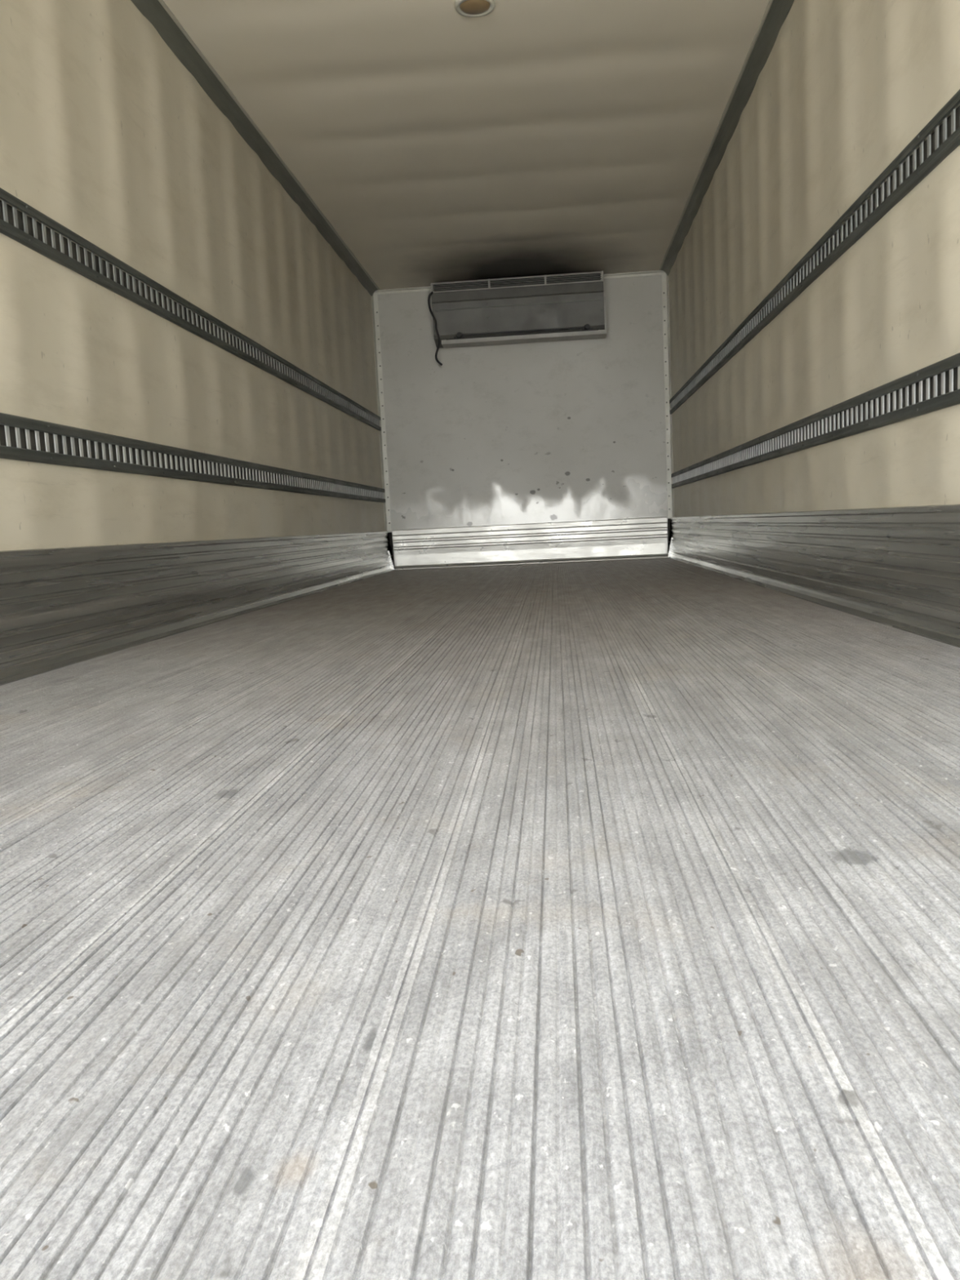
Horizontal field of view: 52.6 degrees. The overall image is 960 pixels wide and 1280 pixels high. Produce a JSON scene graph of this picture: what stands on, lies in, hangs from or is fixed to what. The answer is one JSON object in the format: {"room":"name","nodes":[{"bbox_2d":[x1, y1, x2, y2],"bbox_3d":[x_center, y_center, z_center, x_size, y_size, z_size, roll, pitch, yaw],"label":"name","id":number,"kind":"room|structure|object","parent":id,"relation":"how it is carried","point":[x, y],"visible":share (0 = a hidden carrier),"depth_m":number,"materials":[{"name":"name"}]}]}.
{"room":"truck trailer interior","nodes":[
{"label":"truck trailer interior","id":0,"kind":"room"},
{"bbox_2d":[0,0,385,551],"bbox_3d":[-1.233,-1.259,3.858,0.102,2.490,9.150,-2,7,5],"label":"wall","id":1,"kind":"structure","parent":0,"point":[105,133],"depth_m":3.62,"materials":[{"name":"beige plastic"}]},
{"bbox_2d":[0,187,381,431],"bbox_3d":[-1.193,-1.297,3.790,0.016,0.120,9.030,-2,7,5],"label":"track rail","id":2,"kind":"object","parent":1,"relation":"attached to","point":[15,224],"visible":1,"depth_m":3.51,"materials":[{"name":"grey metal"}]},
{"bbox_2d":[0,412,385,502],"bbox_3d":[-1.164,-0.697,3.860,0.016,0.120,9.030,-2,7,5],"label":"track rail","id":3,"kind":"object","parent":1,"relation":"attached to","point":[21,438],"visible":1,"depth_m":3.44,"materials":[{"name":"grey metal"}]},
{"bbox_2d":[0,531,394,685],"bbox_3d":[-1.120,-0.228,3.873,0.075,0.331,8.950,-2,7,5],"label":"baseboard","id":4,"kind":"structure","parent":1,"relation":"attached to","point":[60,607],"depth_m":3.37,"materials":[{"name":"metal"}]},
{"bbox_2d":[130,0,379,296],"bbox_3d":[-1.218,-2.363,3.658,0.071,0.062,9.020,-2,7,5],"label":"trim","id":5,"kind":"structure","parent":1,"relation":"attached to","point":[157,12],"depth_m":4.63,"materials":[{"name":"grey metal"}]},
{"bbox_2d":[371,292,391,531],"bbox_3d":[-0.836,-1.922,8.243,0.048,1.989,0.050,-2,7,5],"label":"trim","id":6,"kind":"structure","parent":1,"relation":"attached to","point":[375,304],"depth_m":8.25,"materials":[{"name":"grey metal"}]},
{"bbox_2d":[388,532,394,565],"bbox_3d":[-0.778,-0.765,8.367,0.052,0.320,0.070,-2,7,5],"label":"trim","id":7,"kind":"structure","parent":1,"relation":"attached to","point":[389,533],"depth_m":8.35,"materials":[{"name":"black"}]},
{"bbox_2d":[163,0,769,289],"bbox_3d":[-0.032,-2.491,3.617,2.450,0.106,9.150,-2,7,5],"label":"ceiling","id":8,"kind":"structure","parent":0,"point":[522,138],"depth_m":4.76,"materials":[{"name":"beige plastic"}]},
{"bbox_2d":[454,0,495,17],"bbox_3d":[-0.020,-2.446,3.747,0.156,0.030,0.156,-2,7,5],"label":"dome lamp","id":9,"kind":"object","parent":8,"relation":"attached to","point":[468,8],"depth_m":3.74,"materials":[{"name":"white plastic"}]},
{"bbox_2d":[0,557,959,1279],"bbox_3d":[0.083,-0.057,3.851,2.450,0.120,9.050,-2,7,5],"label":"floor","id":10,"kind":"structure","parent":0,"point":[583,920],"depth_m":0.79,"materials":[{"name":"metal"}]},
{"bbox_2d":[373,270,671,564],"bbox_3d":[0.373,-1.849,8.234,2.630,2.490,0.100,-2,7,5],"label":"wall","id":11,"kind":"structure","parent":0,"point":[565,430],"depth_m":8.19,"materials":[{"name":"grey metal"}]},
{"bbox_2d":[427,271,606,365],"bbox_3d":[0.308,-2.616,7.970,1.434,0.664,0.248,-2,7,5],"label":"refrigeration unit","id":12,"kind":"object","parent":11,"relation":"attached to","point":[566,306],"visible":1,"depth_m":7.88,"materials":[{"name":"grey metal"}]},
{"bbox_2d":[431,271,603,293],"bbox_3d":[0.303,-2.904,7.939,1.392,0.085,0.203,-2,7,5],"label":"grille","id":13,"kind":"object","parent":12,"relation":"attached to","point":[589,278],"depth_m":7.85,"materials":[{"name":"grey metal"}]},
{"bbox_2d":[377,270,662,294],"bbox_3d":[0.313,-2.958,8.038,2.350,0.030,0.032,-2,7,5],"label":"trim","id":14,"kind":"structure","parent":11,"relation":"attached to","point":[654,272],"depth_m":7.99,"materials":[{"name":"grey metal"}]},
{"bbox_2d":[392,516,667,569],"bbox_3d":[0.416,-0.821,8.276,2.330,0.337,0.065,-2,7,5],"label":"baseboard","id":15,"kind":"structure","parent":11,"relation":"attached to","point":[630,538],"depth_m":8.27,"materials":[{"name":"metal"}]},
{"bbox_2d":[668,0,959,517],"bbox_3d":[1.284,-1.357,3.651,0.102,2.490,9.150,-2,7,5],"label":"wall","id":16,"kind":"structure","parent":0,"point":[842,87],"depth_m":3.44,"materials":[{"name":"beige plastic"}]},
{"bbox_2d":[661,272,674,517],"bbox_3d":[1.557,-2.016,8.046,0.048,1.989,0.050,-2,7,5],"label":"trim","id":17,"kind":"structure","parent":16,"relation":"attached to","point":[665,304],"depth_m":8.06,"materials":[{"name":"grey metal"}]},
{"bbox_2d":[667,518,671,541],"bbox_3d":[1.610,-0.859,8.171,0.052,0.320,0.070,-2,7,5],"label":"trim","id":18,"kind":"structure","parent":16,"relation":"attached to","point":[668,519],"depth_m":8.16,"materials":[{"name":"black"}]},
{"bbox_2d":[658,0,794,275],"bbox_3d":[1.151,-2.456,3.463,0.071,0.062,9.020,-2,7,5],"label":"trim","id":19,"kind":"structure","parent":16,"relation":"attached to","point":[776,11],"depth_m":4.84,"materials":[{"name":"grey metal"}]},
{"bbox_2d":[667,504,959,648],"bbox_3d":[1.256,-0.321,3.678,0.075,0.331,8.950,-2,7,5],"label":"baseboard","id":20,"kind":"structure","parent":16,"relation":"attached to","point":[898,567],"depth_m":3.17,"materials":[{"name":"metal"}]},
{"bbox_2d":[669,88,959,414],"bbox_3d":[1.231,-1.392,3.591,0.016,0.120,9.030,-2,7,5],"label":"track rail","id":21,"kind":"object","parent":16,"relation":"attached to","point":[945,138],"visible":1,"depth_m":3.12,"materials":[{"name":"grey metal"}]},
{"bbox_2d":[671,352,959,488],"bbox_3d":[1.260,-0.792,3.661,0.016,0.120,9.030,-2,7,5],"label":"track rail","id":22,"kind":"object","parent":16,"relation":"attached to","point":[934,387],"visible":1,"depth_m":3.19,"materials":[{"name":"grey metal"}]}
]}

